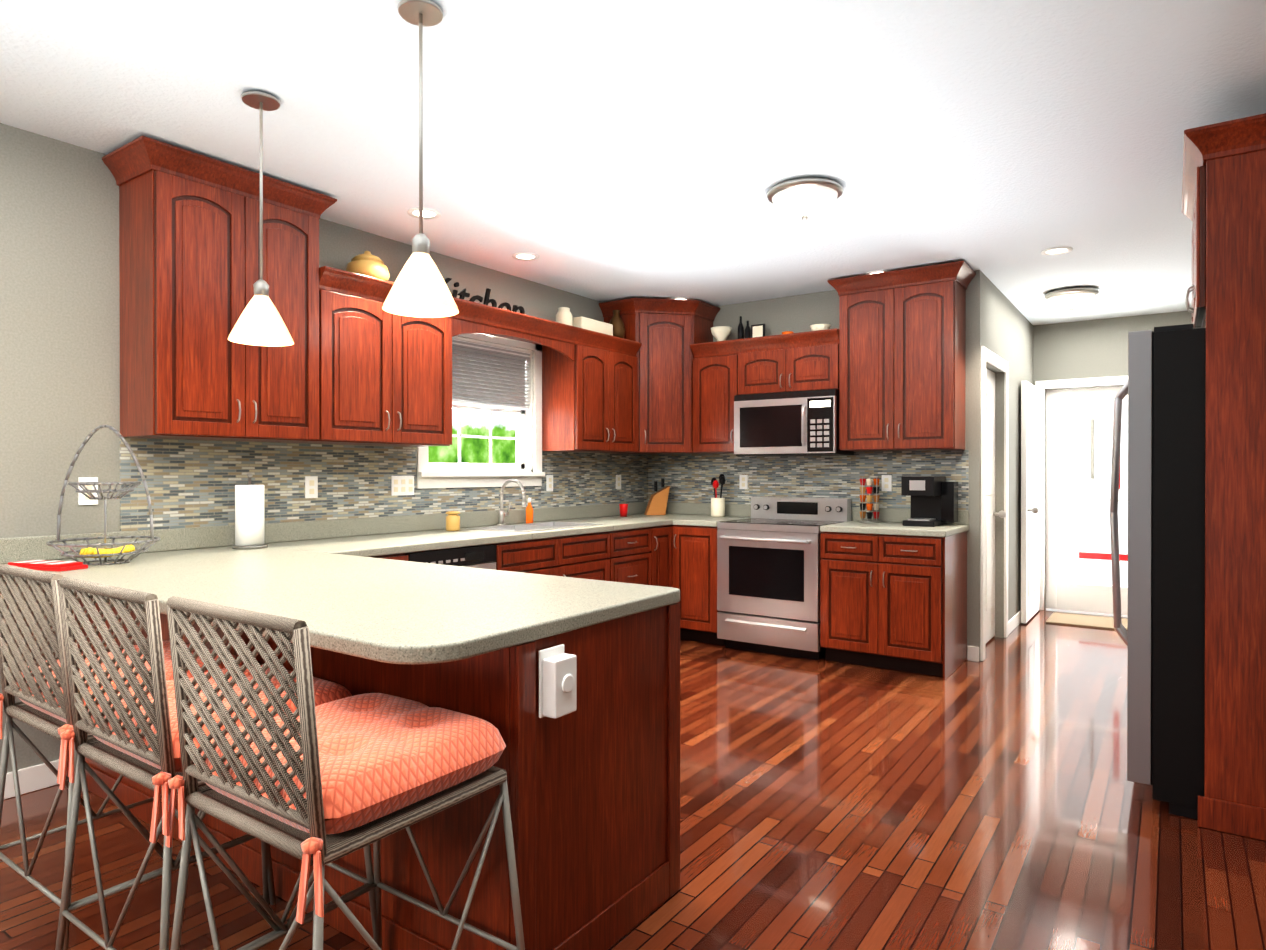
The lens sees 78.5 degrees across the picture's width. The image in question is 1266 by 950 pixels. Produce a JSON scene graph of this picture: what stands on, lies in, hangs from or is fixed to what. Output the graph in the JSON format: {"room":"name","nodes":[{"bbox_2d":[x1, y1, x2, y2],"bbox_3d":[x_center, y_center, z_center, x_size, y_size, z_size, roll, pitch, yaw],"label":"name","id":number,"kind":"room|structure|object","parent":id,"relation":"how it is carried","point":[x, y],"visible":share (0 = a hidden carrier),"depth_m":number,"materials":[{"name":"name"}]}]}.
{"room":"kitchen","nodes":[
{"label":"kitchen","id":0,"kind":"room"},
{"bbox_2d":[0,123,632,780],"bbox_3d":[-2.467,-0.052,3.105,0.150,2.620,9.120,0,0,35],"label":"wall","id":1,"kind":"structure","parent":0,"point":[58,301],"depth_m":3.17,"materials":[{"name":"paint"}]},
{"bbox_2d":[4,759,66,798],"bbox_3d":[-3.663,1.215,1.249,0.013,0.099,4.700,0,0,35],"label":"baseboard","id":2,"kind":"structure","parent":1,"relation":"attached to","point":[37,777],"depth_m":3.08,"materials":[{"name":"white wood"}]},
{"bbox_2d":[78,477,97,504],"bbox_3d":[-2.276,0.067,3.240,0.008,0.115,0.070,0,0,35],"label":"electrical outlet plate","id":3,"kind":"object","parent":1,"relation":"attached to","point":[83,499],"visible":0.54,"depth_m":3.24,"materials":[{"name":"white plastic"}]},
{"bbox_2d":[102,136,641,452],"bbox_3d":[-1.088,-0.759,4.623,0.375,1.182,3.525,0,0,35],"label":"upper cabinet","id":4,"kind":"object","parent":1,"relation":"attached to","point":[355,363],"visible":0.96,"depth_m":3.59,"materials":[{"name":"brown wood"}]},
{"bbox_2d":[345,251,389,280],"bbox_3d":[-1.427,-1.107,4.167,0.230,0.195,0.230,0,0,35],"label":"lidded jar","id":5,"kind":"object","parent":4,"relation":"on","point":[367,263],"visible":0.77,"depth_m":4.09,"materials":[{"name":"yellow ceramic"}]},
{"bbox_2d":[444,278,524,313],"bbox_3d":[-0.980,-1.106,4.931,0.018,0.188,0.830,0,0,35],"label":"kitchen sign","id":6,"kind":"object","parent":4,"relation":"on","point":[462,294],"visible":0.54,"depth_m":4.97,"materials":[{"name":"black metal"}]},
{"bbox_2d":[556,307,572,325],"bbox_3d":[-0.490,-1.103,5.513,0.120,0.175,0.120,0,0,35],"label":"jar","id":7,"kind":"object","parent":4,"relation":"on","point":[564,315],"visible":0.62,"depth_m":5.47,"materials":[{"name":"beige ceramic"}]},
{"bbox_2d":[573,316,612,335],"bbox_3d":[-0.338,-1.076,5.749,0.200,0.120,0.380,0,0,35],"label":"decorative basket","id":8,"kind":"object","parent":4,"relation":"on","point":[593,325],"visible":0.4,"depth_m":5.65,"materials":[{"name":"beige"}]},
{"bbox_2d":[609,310,624,337],"bbox_3d":[-0.128,-1.142,5.980,0.140,0.250,0.138,0,0,35],"label":"decorative urn","id":9,"kind":"object","parent":4,"relation":"on","point":[616,322],"visible":0.71,"depth_m":5.93,"materials":[{"name":"brown ceramic"}]},
{"bbox_2d":[120,437,647,530],"bbox_3d":[-1.038,0.033,5.021,0.006,0.406,4.100,0,0,35],"label":"tile backsplash","id":10,"kind":"structure","parent":1,"relation":"attached to","point":[191,483],"depth_m":4.10,"materials":[{"name":"tile"}]},
{"bbox_2d":[305,476,317,497],"bbox_3d":[-1.689,0.064,4.074,0.008,0.115,0.070,0,0,35],"label":"electrical outlet plate","id":11,"kind":"object","parent":10,"relation":"attached to","point":[311,486],"visible":1,"depth_m":4.07,"materials":[{"name":"white plastic"}]},
{"bbox_2d":[391,476,413,495],"bbox_3d":[-1.352,0.062,4.558,0.008,0.115,0.160,0,0,35],"label":"outlet","id":12,"kind":"object","parent":10,"relation":"attached to","point":[402,485],"visible":1,"depth_m":4.55,"materials":[{"name":"white plastic"}]},
{"bbox_2d":[546,475,552,490],"bbox_3d":[-0.603,0.058,5.633,0.008,0.115,0.070,0,0,35],"label":"electrical outlet plate","id":13,"kind":"object","parent":10,"relation":"attached to","point":[549,482],"visible":1,"depth_m":5.62,"materials":[{"name":"white plastic"}]},
{"bbox_2d":[616,475,620,488],"bbox_3d":[-0.118,0.055,6.331,0.008,0.115,0.070,0,0,35],"label":"electrical outlet plate","id":14,"kind":"object","parent":10,"relation":"attached to","point":[618,481],"visible":1,"depth_m":6.33,"materials":[{"name":"white plastic"}]},
{"bbox_2d":[417,333,544,488],"bbox_3d":[-1.024,-0.438,5.132,0.199,1.035,1.110,0,0,35],"label":"window","id":15,"kind":"structure","parent":1,"relation":"in","point":[525,469],"depth_m":5.27,"materials":[{"name":"white"}]},
{"bbox_2d":[452,339,529,409],"bbox_3d":[-1.007,-0.658,5.120,0.047,0.401,0.910,0,0,35],"label":"window blind","id":16,"kind":"object","parent":15,"relation":"attached to","point":[487,375],"visible":0.69,"depth_m":5.18,"materials":[{"name":"white plastic"}]},
{"bbox_2d":[599,298,719,454],"bbox_3d":[0.219,-0.765,6.211,0.705,1.182,0.705,0,0,35],"label":"upper cabinet","id":17,"kind":"object","parent":1,"relation":"attached to","point":[666,333],"visible":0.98,"depth_m":6.02,"materials":[{"name":"brown wood"}]},
{"bbox_2d":[0,608,1265,949],"bbox_3d":[0.688,1.287,3.399,5.300,0.060,13.200,0,0,35],"label":"floor","id":18,"kind":"structure","parent":0,"point":[994,800],"depth_m":2.70,"materials":[{"name":"brown wood"}]},
{"bbox_2d":[0,563,275,949],"bbox_3d":[-1.427,0.750,2.213,0.547,1.024,0.547,0,0,35],"label":"bar stool","id":19,"kind":"object","parent":18,"relation":"on","point":[39,688],"visible":0.4,"depth_m":2.03,"materials":[{"name":"silver metal"}]},
{"bbox_2d":[55,577,381,949],"bbox_3d":[-1.014,0.752,1.914,0.547,1.024,0.547,0,0,35],"label":"bar stool","id":20,"kind":"object","parent":18,"relation":"on","point":[133,730],"visible":0.56,"depth_m":1.73,"materials":[{"name":"silver metal"}]},
{"bbox_2d":[165,596,524,949],"bbox_3d":[-0.590,0.753,1.631,0.547,1.024,0.547,0,0,35],"label":"bar stool","id":21,"kind":"object","parent":18,"relation":"on","point":[308,783],"visible":1,"depth_m":1.48,"materials":[{"name":"silver metal"}]},
{"bbox_2d":[74,595,679,949],"bbox_3d":[-1.079,0.823,2.775,2.486,0.872,0.736,0,0,35],"label":"base cabinet","id":22,"kind":"object","parent":18,"relation":"on","point":[593,781],"visible":0.29,"depth_m":2.01,"materials":[{"name":"brown wood"}]},
{"bbox_2d":[50,546,679,664],"bbox_3d":[-0.885,0.366,2.480,1.838,0.040,1.020,0,0,35],"label":"countertop","id":23,"kind":"structure","parent":22,"relation":"on","point":[335,585],"depth_m":2.22,"materials":[{"name":"stone"}]},
{"bbox_2d":[539,644,576,718],"bbox_3d":[-0.174,0.493,1.846,0.058,0.160,0.090,0,0,35],"label":"outlet","id":24,"kind":"object","parent":22,"relation":"attached to","point":[557,682],"visible":0.98,"depth_m":1.82,"materials":[{"name":"white plastic"}]},
{"bbox_2d":[373,525,673,586],"bbox_3d":[-0.613,0.814,5.040,0.664,0.872,3.566,0,0,35],"label":"base cabinet","id":25,"kind":"object","parent":18,"relation":"on","point":[643,556],"visible":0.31,"depth_m":5.08,"materials":[{"name":"brown wood"}]},
{"bbox_2d":[0,502,671,585],"bbox_3d":[-0.900,0.308,4.646,0.660,0.140,4.558,0,0,35],"label":"countertop","id":26,"kind":"structure","parent":25,"relation":"on","point":[423,532],"depth_m":4.03,"materials":[{"name":"stone"}]},
{"bbox_2d":[8,560,87,570],"bbox_3d":[-2.160,0.332,2.856,0.280,0.024,0.100,0,0,17],"label":"tea towel","id":27,"kind":"object","parent":26,"relation":"on","point":[46,565],"visible":0.94,"depth_m":2.82,"materials":[{"name":"red fabric"}]},
{"bbox_2d":[46,425,159,564],"bbox_3d":[-2.062,0.073,3.030,0.371,0.541,0.371,0,0,35],"label":"wire fruit basket","id":28,"kind":"object","parent":26,"relation":"on","point":[127,548],"visible":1,"depth_m":3.02,"materials":[{"name":"silver metal"}]},
{"bbox_2d":[232,473,267,548],"bbox_3d":[-1.798,0.166,3.639,0.150,0.350,0.150,0,0,35],"label":"paper towel holder","id":29,"kind":"object","parent":26,"relation":"on","point":[249,519],"visible":1,"depth_m":3.59,"materials":[{"name":"white paper"}]},
{"bbox_2d":[445,511,460,530],"bbox_3d":[-1.086,0.277,4.679,0.090,0.120,0.090,0,0,35],"label":"canister","id":30,"kind":"object","parent":26,"relation":"on","point":[452,520],"visible":1,"depth_m":4.64,"materials":[{"name":"yellow ceramic"}]},
{"bbox_2d":[497,479,525,525],"bbox_3d":[-0.785,0.180,5.100,0.243,0.310,0.096,0,0,35],"label":"faucet","id":31,"kind":"object","parent":26,"relation":"on","point":[502,514],"visible":1,"depth_m":5.12,"materials":[{"name":"grey metal"}]},
{"bbox_2d":[526,498,532,522],"bbox_3d":[-0.714,0.245,5.346,0.052,0.177,0.051,0,0,35],"label":"soap bottle","id":32,"kind":"object","parent":26,"relation":"on","point":[529,513],"visible":0.94,"depth_m":5.33,"materials":[{"name":"orange plastic"}]},
{"bbox_2d":[466,521,601,531],"bbox_3d":[-0.619,0.353,5.036,0.448,0.044,0.828,0,0,35],"label":"sink","id":33,"kind":"object","parent":26,"relation":"in","point":[526,527],"visible":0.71,"depth_m":5.08,"materials":[{"name":"silver metal"}]},
{"bbox_2d":[619,504,627,516],"bbox_3d":[-0.074,0.281,6.168,0.072,0.100,0.071,0,0,35],"label":"cup","id":34,"kind":"object","parent":26,"relation":"on","point":[623,508],"visible":1,"depth_m":6.14,"materials":[{"name":"red plastic"}]},
{"bbox_2d":[644,478,669,514],"bbox_3d":[0.199,0.179,6.425,0.198,0.301,0.100,0,0,-10],"label":"knife block","id":35,"kind":"object","parent":26,"relation":"on","point":[657,503],"visible":1,"depth_m":6.38,"materials":[{"name":"brown wood"}]},
{"bbox_2d":[405,544,495,569],"bbox_3d":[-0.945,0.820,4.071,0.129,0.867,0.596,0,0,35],"label":"dishwasher","id":36,"kind":"object","parent":25,"relation":"in","point":[481,556],"visible":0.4,"depth_m":4.10,"materials":[{"name":"black metal"}]},
{"bbox_2d":[672,502,750,526],"bbox_3d":[0.637,0.303,5.952,0.370,0.140,0.658,0,0,35],"label":"countertop","id":37,"kind":"structure","parent":25,"relation":"on","point":[688,514],"depth_m":6.20,"materials":[{"name":"stone"}]},
{"bbox_2d":[711,474,725,516],"bbox_3d":[0.680,0.161,6.151,0.142,0.340,0.117,0,0,35],"label":"utensil crock","id":38,"kind":"object","parent":37,"relation":"on","point":[717,507],"visible":1,"depth_m":6.11,"materials":[{"name":"beige ceramic"}]},
{"bbox_2d":[672,525,725,644],"bbox_3d":[0.624,0.810,5.949,0.387,0.872,0.664,0,0,35],"label":"base cabinet","id":39,"kind":"object","parent":18,"relation":"on","point":[694,565],"visible":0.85,"depth_m":5.70,"materials":[{"name":"brown wood"}]},
{"bbox_2d":[717,497,850,659],"bbox_3d":[1.079,0.710,5.591,0.763,1.074,0.712,0,0,35],"label":"range","id":40,"kind":"object","parent":18,"relation":"on","point":[768,575],"visible":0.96,"depth_m":5.38,"materials":[{"name":"silver metal"}]},
{"bbox_2d":[820,531,966,679],"bbox_3d":[1.738,0.813,5.178,0.785,0.872,0.673,0,0,35],"label":"base cabinet","id":41,"kind":"object","parent":18,"relation":"on","point":[896,602],"visible":1,"depth_m":4.92,"materials":[{"name":"brown wood"}]},
{"bbox_2d":[820,507,968,536],"bbox_3d":[1.750,0.306,5.180,0.797,0.140,0.653,0,0,35],"label":"countertop","id":42,"kind":"structure","parent":41,"relation":"on","point":[891,520],"depth_m":5.11,"materials":[{"name":"stone"}]},
{"bbox_2d":[859,473,879,522],"bbox_3d":[1.659,0.159,5.436,0.140,0.350,0.140,0,0,35],"label":"pod carousel","id":43,"kind":"object","parent":42,"relation":"on","point":[869,505],"visible":1,"depth_m":5.40,"materials":[{"name":"grey metal"}]},
{"bbox_2d":[901,476,957,526],"bbox_3d":[1.975,0.172,5.153,0.287,0.325,0.323,0,0,35],"label":"coffee maker","id":44,"kind":"object","parent":42,"relation":"on","point":[934,501],"visible":1,"depth_m":5.11,"materials":[{"name":"black plastic"}]},
{"bbox_2d":[1046,612,1127,630],"bbox_3d":[3.934,1.238,6.531,0.750,0.012,0.550,0,0,35],"label":"doormat","id":45,"kind":"object","parent":18,"relation":"on","point":[1092,621],"visible":0.64,"depth_m":6.57,"materials":[{"name":"brown fabric"}]},
{"bbox_2d":[1110,324,1205,819],"bbox_3d":[2.449,0.351,3.081,0.932,1.811,0.905,0,0,35],"label":"fridge","id":46,"kind":"object","parent":18,"relation":"on","point":[1164,389],"visible":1,"depth_m":2.87,"materials":[{"name":"black metal"}]},
{"bbox_2d":[1181,113,1265,840],"bbox_3d":[2.530,0.017,2.974,0.695,2.481,1.026,0,0,35],"label":"tall cabinet","id":47,"kind":"object","parent":18,"relation":"on","point":[1223,208],"visible":0.92,"depth_m":2.72,"materials":[{"name":"brown wood"}]},
{"bbox_2d":[0,0,1265,324],"bbox_3d":[0.688,-1.403,3.388,5.300,0.080,13.200,0,0,35],"label":"ceiling","id":48,"kind":"structure","parent":0,"point":[606,150],"depth_m":2.97,"materials":[{"name":"white paint"}]},
{"bbox_2d":[228,91,293,345],"bbox_3d":[-1.338,-0.921,2.790,0.216,0.880,0.216,0,0,35],"label":"pendant lamp","id":49,"kind":"object","parent":48,"relation":"hanging from","point":[259,322],"visible":1,"depth_m":2.77,"materials":[{"name":"white glass"}]},
{"bbox_2d":[382,0,458,317],"bbox_3d":[-0.616,-0.918,2.251,0.216,0.880,0.216,0,0,35],"label":"pendant lamp","id":50,"kind":"object","parent":48,"relation":"hanging from","point":[419,288],"visible":0.98,"depth_m":2.23,"materials":[{"name":"white glass"}]},
{"bbox_2d":[407,207,440,218],"bbox_3d":[-1.088,-1.362,4.040,0.170,0.006,0.170,0,0,35],"label":"recessed light","id":51,"kind":"object","parent":48,"relation":"in","point":[428,213],"visible":0.83,"depth_m":4.04,"materials":[{"name":"white"}]},
{"bbox_2d":[512,252,538,260],"bbox_3d":[-0.672,-1.365,4.847,0.170,0.006,0.170,0,0,35],"label":"recessed light","id":52,"kind":"object","parent":48,"relation":"in","point":[525,256],"visible":1,"depth_m":4.85,"materials":[{"name":"white"}]},
{"bbox_2d":[671,297,689,299],"bbox_3d":[0.365,-1.370,6.075,0.170,0.006,0.170,0,0,35],"label":"recessed light","id":53,"kind":"object","parent":48,"relation":"in","point":[680,298],"visible":0.44,"depth_m":6.01,"materials":[{"name":"white"}]},
{"bbox_2d":[767,177,842,219],"bbox_3d":[0.819,-1.289,3.700,0.356,0.150,0.356,0,0,35],"label":"dome light","id":54,"kind":"object","parent":48,"relation":"attached to","point":[806,198],"visible":1,"depth_m":3.60,"materials":[{"name":"white glass"}]},
{"bbox_2d":[865,270,888,274],"bbox_3d":[1.666,-1.367,5.266,0.170,0.006,0.170,0,0,35],"label":"recessed light","id":55,"kind":"object","parent":48,"relation":"in","point":[875,271],"visible":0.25,"depth_m":5.21,"materials":[{"name":"white"}]},
{"bbox_2d":[1041,247,1072,254],"bbox_3d":[2.582,-1.365,4.727,0.170,0.006,0.170,0,0,35],"label":"recessed light","id":56,"kind":"object","parent":48,"relation":"in","point":[1056,250],"visible":0.98,"depth_m":4.72,"materials":[{"name":"white"}]},
{"bbox_2d":[1045,287,1098,310],"bbox_3d":[3.275,-1.297,5.792,0.356,0.150,0.356,0,0,35],"label":"dome light","id":57,"kind":"object","parent":48,"relation":"attached to","point":[1071,299],"visible":1,"depth_m":5.70,"materials":[{"name":"white glass"}]},
{"bbox_2d":[682,270,982,661],"bbox_3d":[1.253,-0.063,5.986,2.665,2.620,0.100,0,0,35],"label":"wall","id":58,"kind":"structure","parent":0,"point":[794,314],"depth_m":5.22,"materials":[{"name":"paint"}]},
{"bbox_2d":[648,450,968,520],"bbox_3d":[1.206,0.237,5.955,2.564,0.820,0.006,0,0,35],"label":"tile backsplash","id":59,"kind":"structure","parent":58,"relation":"attached to","point":[688,476],"depth_m":5.89,"materials":[{"name":"tile"}]},
{"bbox_2d":[739,475,747,488],"bbox_3d":[0.880,0.056,6.172,0.070,0.115,0.008,0,0,35],"label":"electrical outlet plate","id":60,"kind":"object","parent":59,"relation":"attached to","point":[743,481],"visible":1,"depth_m":6.17,"materials":[{"name":"white plastic"}]},
{"bbox_2d":[882,475,891,490],"bbox_3d":[1.807,0.058,5.527,0.070,0.115,0.008,0,0,35],"label":"electrical outlet plate","id":61,"kind":"object","parent":59,"relation":"attached to","point":[886,482],"visible":1,"depth_m":5.52,"materials":[{"name":"white plastic"}]},
{"bbox_2d":[690,261,975,453],"bbox_3d":[1.370,-0.763,5.611,2.000,1.182,0.375,0,0,35],"label":"upper cabinet","id":62,"kind":"object","parent":58,"relation":"attached to","point":[886,359],"visible":1,"depth_m":5.25,"materials":[{"name":"brown wood"}]},
{"bbox_2d":[711,326,731,340],"bbox_3d":[0.696,-1.087,6.114,0.170,0.140,0.167,0,0,35],"label":"bowl","id":63,"kind":"object","parent":62,"relation":"on","point":[721,333],"visible":0.75,"depth_m":6.06,"materials":[{"name":"beige ceramic"}]},
{"bbox_2d":[738,316,750,338],"bbox_3d":[0.866,-1.127,6.043,0.108,0.220,0.048,0,0,35],"label":"decorative bottles","id":64,"kind":"object","parent":62,"relation":"on","point":[741,331],"visible":0.58,"depth_m":6.04,"materials":[{"name":"black glass"}]},
{"bbox_2d":[751,324,764,337],"bbox_3d":[0.961,-1.087,5.961,0.110,0.140,0.017,0,0,35],"label":"picture","id":65,"kind":"object","parent":62,"relation":"on","point":[757,330],"visible":0.64,"depth_m":5.95,"materials":[{"name":"black plastic"}]},
{"bbox_2d":[734,389,853,455],"bbox_3d":[1.169,-0.369,5.707,0.778,0.450,0.436,0,0,35],"label":"microwave","id":66,"kind":"object","parent":62,"relation":"attached to","point":[801,423],"visible":1,"depth_m":5.55,"materials":[{"name":"silver metal"}]},
{"bbox_2d":[810,324,830,330],"bbox_3d":[1.363,-1.051,5.637,0.150,0.070,0.150,0,0,35],"label":"glass bowl","id":67,"kind":"object","parent":62,"relation":"on","point":[815,327],"visible":0.56,"depth_m":5.58,"materials":[{"name":"white glass"}]},
{"bbox_2d":[983,273,1032,637],"bbox_3d":[3.017,-0.065,6.293,0.120,2.620,2.420,0,0,35],"label":"wall","id":68,"kind":"structure","parent":0,"point":[1007,331],"depth_m":6.12,"materials":[{"name":"paint"}]},
{"bbox_2d":[980,346,1008,660],"bbox_3d":[2.615,0.190,5.593,0.018,2.114,0.970,0,0,35],"label":"door frame","id":69,"kind":"structure","parent":68,"relation":"in","point":[993,359],"depth_m":5.25,"materials":[{"name":"white wood"}]},
{"bbox_2d":[986,368,1005,642],"bbox_3d":[2.577,0.228,5.620,0.128,2.016,0.798,0,0,35],"label":"door","id":70,"kind":"structure","parent":69,"relation":"attached to","point":[991,513],"depth_m":5.78,"materials":[{"name":"white wood"}]},
{"bbox_2d":[1008,610,1020,634],"bbox_3d":[3.294,1.194,6.576,0.013,0.099,1.404,0,0,35],"label":"baseboard","id":71,"kind":"structure","parent":68,"relation":"attached to","point":[1015,620],"depth_m":6.26,"materials":[{"name":"white wood"}]},
{"bbox_2d":[1021,381,1039,622],"bbox_3d":[3.513,0.224,6.750,0.128,2.016,0.815,0,0,35],"label":"end door","id":72,"kind":"structure","parent":68,"relation":"in","point":[1030,500],"depth_m":6.57,"materials":[{"name":"white wood"}]},
{"bbox_2d":[1033,311,1190,609],"bbox_3d":[4.456,-0.066,6.693,1.783,2.620,0.120,0,0,35],"label":"wall","id":73,"kind":"structure","parent":0,"point":[1084,349],"depth_m":6.91,"materials":[{"name":"paint"}]},
{"bbox_2d":[1035,376,1127,614],"bbox_3d":[4.135,0.190,6.894,0.990,2.104,0.119,0,0,35],"label":"glass door","id":74,"kind":"structure","parent":73,"relation":"attached to","point":[1094,598],"depth_m":7.09,"materials":[{"name":"white"}]},
{"label":"outside","id":75,"kind":"structure","parent":0,"visible":0},
{"bbox_2d":[428,409,515,462],"bbox_3d":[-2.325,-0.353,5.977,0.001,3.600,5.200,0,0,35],"label":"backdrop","id":76,"kind":"structure","parent":75,"point":[474,450],"depth_m":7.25,"materials":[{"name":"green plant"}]},
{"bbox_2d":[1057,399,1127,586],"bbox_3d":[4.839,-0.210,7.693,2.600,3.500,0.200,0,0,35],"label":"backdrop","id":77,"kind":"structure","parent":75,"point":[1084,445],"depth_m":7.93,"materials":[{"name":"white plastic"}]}
]}

